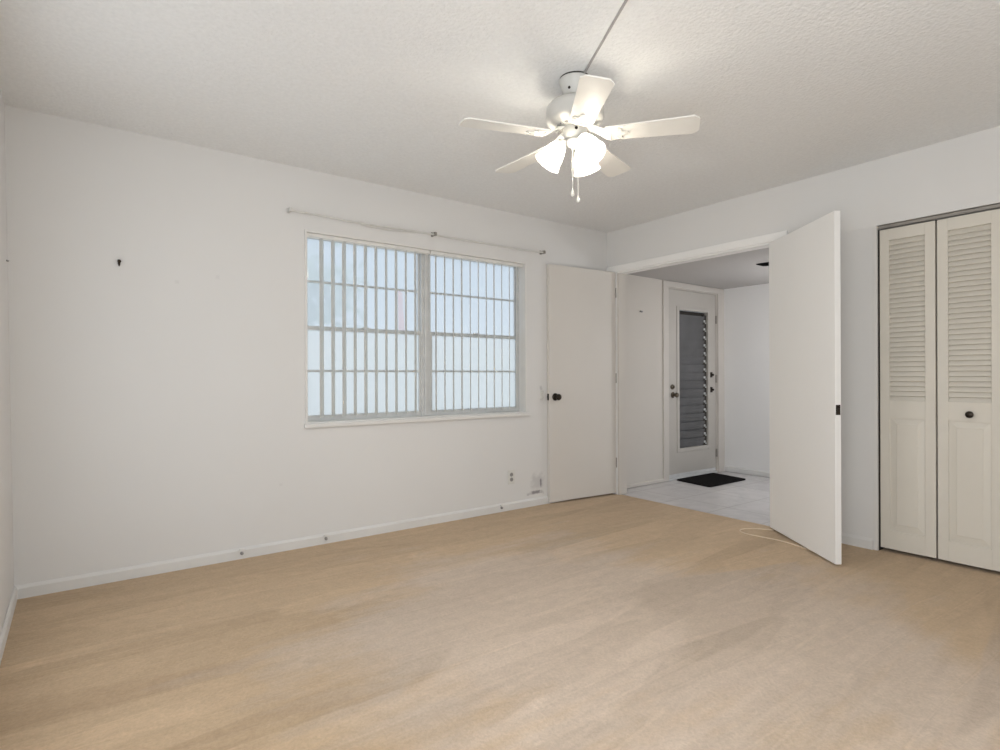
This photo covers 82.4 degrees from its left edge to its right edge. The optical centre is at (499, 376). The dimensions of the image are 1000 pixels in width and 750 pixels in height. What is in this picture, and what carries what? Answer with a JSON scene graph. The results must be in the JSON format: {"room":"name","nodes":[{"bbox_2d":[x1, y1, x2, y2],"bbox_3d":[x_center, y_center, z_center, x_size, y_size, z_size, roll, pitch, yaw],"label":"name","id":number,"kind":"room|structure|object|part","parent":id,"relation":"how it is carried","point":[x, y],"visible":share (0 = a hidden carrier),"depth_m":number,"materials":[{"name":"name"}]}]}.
{"room":"empty bedroom","nodes":[
{"label":"empty bedroom","id":0,"kind":"room"},
{"bbox_2d":[0,89,13,632],"bbox_3d":[-1.158,-0.096,0.987,0.188,2.490,4.450,0,0,-37],"label":"wall","id":1,"kind":"structure","parent":0,"point":[6,506],"depth_m":2.61,"materials":[{"name":"white paint"}]},
{"bbox_2d":[0,586,16,663],"bbox_3d":[-1.073,1.067,1.047,0.012,0.065,4.450,0,0,-37],"label":"baseboard","id":2,"kind":"structure","parent":1,"relation":"attached to","point":[9,615],"depth_m":2.45,"materials":[{"name":"paint"}]},
{"bbox_2d":[5,105,724,585],"bbox_3d":[0.020,-0.095,4.723,6.535,2.500,0.140,0,0,-37],"label":"wall","id":3,"kind":"structure","parent":0,"point":[157,397],"depth_m":3.34,"materials":[{"name":"white paint"}]},
{"bbox_2d":[15,496,570,598],"bbox_3d":[-0.697,1.065,4.092,4.250,0.065,0.012,0,0,-37],"label":"baseboard","id":4,"kind":"structure","parent":3,"relation":"attached to","point":[103,577],"depth_m":3.46,"materials":[{"name":"paint"}]},
{"bbox_2d":[287,207,545,254],"bbox_3d":[-0.482,-1.047,4.228,2.125,0.048,0.059,0,0,-37],"label":"curtain rod","id":5,"kind":"object","parent":3,"relation":"attached to","point":[289,209],"visible":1,"depth_m":4.05,"materials":[{"name":"metal"}]},
{"bbox_3d":[-0.776,-1.031,4.005,0.421,0.020,0.006,0,0,-37],"label":"draw cord","id":6,"kind":"part","parent":5,"relation":"part of","materials":[{"name":"white"}]},
{"bbox_2d":[304,229,529,427],"bbox_3d":[-0.545,-0.310,4.281,1.876,1.283,0.148,0,0,-37],"label":"window","id":7,"kind":"structure","parent":3,"relation":"in","point":[425,305],"depth_m":4.28,"materials":[{"name":"paint"}]},
{"bbox_3d":[-0.962,-0.623,4.044,0.869,0.594,0.003,0,0,-37],"label":"pane","id":8,"kind":"part","parent":7,"relation":"part of","materials":[{"name":"clear glass"}]},
{"bbox_3d":[-0.961,-0.626,4.043,0.873,0.590,0.018,0,0,-37],"label":"sash","id":9,"kind":"part","parent":7,"relation":"part of","materials":[{"name":"metal"}]},
{"bbox_3d":[-0.948,-0.010,4.028,0.869,0.602,0.003,0,0,-37],"label":"pane","id":10,"kind":"part","parent":7,"relation":"part of","materials":[{"name":"clear glass"}]},
{"bbox_3d":[-0.945,-0.025,4.025,0.873,0.636,0.028,0,0,-37],"label":"sash","id":11,"kind":"part","parent":7,"relation":"part of","materials":[{"name":"metal"}]},
{"bbox_2d":[307,233,429,416],"bbox_3d":[-0.900,-0.334,3.997,0.915,1.206,0.073,0,0,-37],"label":"vertical blind","id":12,"kind":"object","parent":7,"relation":"attached to","point":[321,238],"visible":0.99,"depth_m":3.94,"materials":[{"name":"white plastic"}]},
{"bbox_3d":[-0.530,0.314,4.265,1.876,0.034,0.107,0,0,-37],"label":"sill","id":13,"kind":"part","parent":7,"relation":"part of","materials":[{"name":"paint"}]},
{"bbox_3d":[-0.210,-0.626,4.602,0.835,0.594,0.003,0,0,-37],"label":"pane","id":14,"kind":"part","parent":7,"relation":"part of","materials":[{"name":"clear glass"}]},
{"bbox_3d":[-0.210,-0.629,4.602,0.839,0.590,0.018,0,0,-37],"label":"sash","id":15,"kind":"part","parent":7,"relation":"part of","materials":[{"name":"metal"}]},
{"bbox_3d":[-0.196,-0.013,4.586,0.835,0.602,0.003,0,0,-37],"label":"pane","id":16,"kind":"part","parent":7,"relation":"part of","materials":[{"name":"clear glass"}]},
{"bbox_3d":[-0.194,-0.028,4.583,0.839,0.636,0.028,0,0,-37],"label":"sash","id":17,"kind":"part","parent":7,"relation":"part of","materials":[{"name":"metal"}]},
{"bbox_2d":[429,251,522,411],"bbox_3d":[-0.169,-0.337,4.540,0.885,1.206,0.073,0,0,-37],"label":"vertical blind","id":18,"kind":"object","parent":7,"relation":"attached to","point":[434,253],"visible":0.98,"depth_m":4.46,"materials":[{"name":"white plastic"}]},
{"bbox_2d":[508,470,514,483],"bbox_3d":[0.093,0.825,4.683,0.070,0.114,0.008,0,0,-37],"label":"wall outlet","id":19,"kind":"object","parent":3,"relation":"attached to","point":[511,473],"visible":1,"depth_m":4.68,"materials":[{"name":"grey plastic"}]},
{"bbox_2d":[547,264,616,501],"bbox_3d":[0.755,0.058,5.074,0.781,2.042,0.102,0,0,-32],"label":"door","id":20,"kind":"structure","parent":3,"relation":"in","point":[581,362],"depth_m":5.06,"materials":[{"name":"paint"}]},
{"bbox_3d":[0.493,0.177,4.891,0.064,0.064,0.067,0,0,-32],"label":"knob","id":21,"kind":"part","parent":20,"relation":"part of","materials":[{"name":"brown metal"}]},
{"bbox_2d":[627,478,663,487],"bbox_3d":[1.385,1.073,5.678,0.760,0.035,0.012,0,0,-37],"label":"baseboard","id":22,"kind":"structure","parent":3,"relation":"attached to","point":[662,479],"depth_m":5.72,"materials":[{"name":"paint"}]},
{"bbox_2d":[662,281,722,481],"bbox_3d":[2.097,0.051,6.245,1.065,2.082,0.155,0,0,-37],"label":"door","id":23,"kind":"structure","parent":3,"relation":"in","point":[692,340],"depth_m":6.24,"materials":[{"name":"paint"}]},
{"bbox_3d":[1.845,0.196,6.003,0.064,0.064,0.067,0,0,-37],"label":"knob","id":24,"kind":"part","parent":23,"relation":"part of","materials":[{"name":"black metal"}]},
{"bbox_3d":[2.091,0.054,6.245,0.468,1.442,0.022,0,0,-37],"label":"louvre glass","id":25,"kind":"part","parent":23,"relation":"part of","materials":[{"name":"grey glass"}]},
{"bbox_3d":[2.110,0.029,6.259,0.602,1.562,0.048,0,0,-37],"label":"glass moulding","id":26,"kind":"part","parent":23,"relation":"part of","materials":[{"name":"paint"}]},
{"bbox_2d":[0,471,999,749],"bbox_3d":[1.364,1.121,2.878,6.585,0.060,4.680,0,0,-37],"label":"floor","id":27,"kind":"structure","parent":0,"point":[611,621],"depth_m":2.33,"materials":[{"name":"beige carpet"}]},
{"bbox_2d":[677,473,745,486],"bbox_3d":[2.227,1.085,6.009,0.730,0.012,0.445,0,0,-37],"label":"doormat","id":28,"kind":"object","parent":27,"relation":"on","point":[710,479],"visible":1,"depth_m":5.98,"materials":[{"name":"black rubber"}]},
{"bbox_2d":[739,528,810,550],"bbox_3d":[1.827,1.086,3.779,0.254,0.006,0.610,0,0,-4],"label":"cord","id":29,"kind":"object","parent":27,"relation":"on","point":[743,528],"visible":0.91,"depth_m":3.88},
{"bbox_2d":[0,0,999,232],"bbox_3d":[0.562,-1.387,2.282,4.600,0.080,4.670,0,0,-37],"label":"ceiling","id":30,"kind":"structure","parent":0,"point":[782,92],"depth_m":2.62,"materials":[{"name":"white paint"}]},
{"bbox_2d":[459,71,699,202],"bbox_3d":[0.316,-1.064,2.611,1.040,0.564,0.995,0,0,-37],"label":"ceiling fan","id":31,"kind":"object","parent":30,"relation":"hanging from","point":[579,111],"visible":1,"depth_m":2.51,"materials":[{"name":"white metal"}]},
{"bbox_3d":[0.025,-1.076,2.471,0.398,0.030,0.129,0,0,-20],"label":"blade","id":32,"kind":"part","parent":31,"relation":"part of","materials":[{"name":"white wood"}]},
{"bbox_3d":[0.133,-1.076,2.845,0.129,0.030,0.400,0,0,-37],"label":"blade","id":33,"kind":"part","parent":31,"relation":"part of","materials":[{"name":"white wood"}]},
{"bbox_3d":[0.220,-0.997,2.592,0.129,0.142,0.126,0,0,-37],"label":"lamp shade","id":34,"kind":"part","parent":31,"relation":"part of","materials":[{"name":"white glass"}]},
{"bbox_3d":[0.328,-0.944,2.579,0.003,0.204,0.003,0,0,-37],"label":"pull chain","id":35,"kind":"part","parent":31,"relation":"part of","materials":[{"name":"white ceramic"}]},
{"bbox_3d":[0.398,-0.998,2.681,0.135,0.142,0.125,0,0,-37],"label":"lamp shade","id":36,"kind":"part","parent":31,"relation":"part of","materials":[{"name":"white glass"}]},
{"bbox_3d":[0.379,-1.019,2.502,0.051,0.080,0.070,0,0,-37],"label":"bulb","id":37,"kind":"part","parent":31,"relation":"part of","materials":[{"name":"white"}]},
{"bbox_3d":[0.387,-0.998,2.482,0.127,0.142,0.136,0,0,-37],"label":"lamp shade","id":38,"kind":"part","parent":31,"relation":"part of","materials":[{"name":"white glass"}]},
{"bbox_3d":[0.348,-1.077,2.249,0.129,0.030,0.398,0,0,-2],"label":"blade","id":39,"kind":"part","parent":31,"relation":"part of","materials":[{"name":"white wood"}]},
{"bbox_3d":[0.528,-1.078,2.858,0.129,0.030,0.398,0,0,34],"label":"blade","id":40,"kind":"part","parent":31,"relation":"part of","materials":[{"name":"white wood"}]},
{"bbox_3d":[0.660,-1.078,2.488,0.398,0.030,0.129,0,0,16],"label":"blade","id":41,"kind":"part","parent":31,"relation":"part of","materials":[{"name":"white wood"}]},
{"bbox_2d":[584,0,627,73],"bbox_3d":[0.552,-1.341,1.400,0.008,0.010,2.284,0,0,-9],"label":"wire cover","id":42,"kind":"object","parent":30,"relation":"attached to","point":[625,1],"visible":1,"depth_m":2.23,"materials":[{"name":"white plastic"}]},
{"bbox_2d":[724,283,769,476],"bbox_3d":[3.619,0.062,5.274,0.100,2.140,3.330,0,0,-37],"label":"wall","id":43,"kind":"structure","parent":0,"point":[746,308],"depth_m":6.36,"materials":[{"name":"white paint"}]},
{"bbox_2d":[724,466,769,476],"bbox_3d":[3.548,1.053,5.281,0.012,0.060,3.230,0,0,-37],"label":"baseboard","id":44,"kind":"structure","parent":43,"relation":"attached to","point":[726,468],"depth_m":6.34,"materials":[{"name":"paint"}]},
{"bbox_2d":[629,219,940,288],"bbox_3d":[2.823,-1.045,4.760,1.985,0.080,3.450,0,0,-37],"label":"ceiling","id":45,"kind":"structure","parent":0,"point":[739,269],"depth_m":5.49,"materials":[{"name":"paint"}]},
{"bbox_2d":[756,262,768,265],"bbox_3d":[2.442,-0.997,4.993,0.130,0.014,0.350,0,0,-39],"label":"ceiling vent","id":46,"kind":"object","parent":45,"relation":"in","point":[765,263],"visible":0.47,"depth_m":5.07,"materials":[{"name":"black metal"}]},
{"bbox_2d":[607,126,999,549],"bbox_3d":[2.378,-0.103,3.616,0.100,2.500,4.450,0,0,-37],"label":"wall","id":47,"kind":"structure","parent":0,"point":[963,172],"depth_m":3.66,"materials":[{"name":"white paint"}]},
{"bbox_2d":[606,230,787,494],"bbox_3d":[1.555,0.034,4.716,0.118,2.112,1.698,0,0,-37],"label":"door frame","id":48,"kind":"structure","parent":47,"relation":"attached to","point":[759,242],"depth_m":5.26,"materials":[{"name":"white paint"}]},
{"bbox_2d":[769,211,840,563],"bbox_3d":[1.935,0.064,3.668,0.037,2.022,0.831,0,0,1],"label":"door","id":49,"kind":"structure","parent":47,"relation":"in","point":[804,263],"depth_m":3.58,"materials":[{"name":"white paint"}]},
{"bbox_2d":[841,533,872,549],"bbox_3d":[2.182,1.055,3.792,0.012,0.066,0.528,0,0,-37],"label":"baseboard","id":50,"kind":"structure","parent":47,"relation":"attached to","point":[863,542],"depth_m":3.65,"materials":[{"name":"paint"}]},
{"bbox_2d":[873,226,877,550],"bbox_3d":[2.348,0.073,3.571,0.004,2.028,0.018,0,0,-37],"label":"trim","id":51,"kind":"structure","parent":47,"relation":"attached to","point":[874,227],"depth_m":3.57,"materials":[{"name":"paint"}]},
{"bbox_2d":[878,230,883,549],"bbox_3d":[2.402,0.085,3.596,0.086,2.004,0.005,0,0,-37],"label":"trim","id":52,"kind":"structure","parent":47,"relation":"attached to","point":[880,547],"depth_m":3.57,"materials":[{"name":"white wood"}]},
{"bbox_2d":[878,203,999,229],"bbox_3d":[2.742,-0.931,3.096,0.044,0.021,1.216,0,0,-37],"label":"closet track","id":53,"kind":"object","parent":47,"relation":"attached to","point":[992,206],"visible":1,"depth_m":3.32,"materials":[{"name":"metal"}]},
{"bbox_2d":[880,209,999,571],"bbox_3d":[2.554,0.076,3.333,0.062,1.976,0.593,0,0,-37],"label":"door","id":54,"kind":"structure","parent":53,"relation":"hanging from","point":[940,279],"depth_m":3.32,"materials":[{"name":"paint"}]},
{"bbox_3d":[2.474,0.603,3.463,0.022,0.697,0.184,0,0,-37],"label":"raised panel","id":55,"kind":"part","parent":54,"relation":"part of","materials":[{"name":"paint"}]},
{"bbox_3d":[2.632,0.214,3.200,0.030,0.038,0.038,0,0,-37],"label":"knob","id":56,"kind":"part","parent":54,"relation":"part of","materials":[{"name":"brown metal"}]},
{"bbox_3d":[2.653,0.602,3.221,0.022,0.697,0.194,0,0,-37],"label":"raised panel","id":57,"kind":"part","parent":54,"relation":"part of","materials":[{"name":"paint"}]},
{"bbox_2d":[937,394,937,436],"bbox_3d":[3.059,-0.111,3.330,0.650,2.490,1.458,0,0,-37],"label":"wall","id":58,"kind":"structure","parent":0,"point":[937,394],"depth_m":3.85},
{"label":"outside","id":59,"kind":"structure","parent":0,"visible":0},
{"bbox_3d":[-11.007,1.535,21.542,60.000,0.200,39.700,0,0,-37],"label":"ground","id":60,"kind":"structure","parent":59,"visible":0},
{"bbox_2d":[307,243,361,326],"bbox_3d":[-4.508,-0.894,13.155,3.014,4.623,3.377,0,0,-6],"label":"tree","id":61,"kind":"object","parent":60,"relation":"on","point":[312,270],"visible":0.07,"depth_m":12.96,"materials":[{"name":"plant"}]},
{"bbox_2d":[397,269,403,329],"bbox_3d":[-2.193,-0.547,12.500,0.068,3.900,0.239,0,0,33],"label":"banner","id":62,"kind":"object","parent":60,"relation":"on","point":[400,326],"visible":0.12,"depth_m":12.45,"materials":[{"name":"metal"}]}
]}

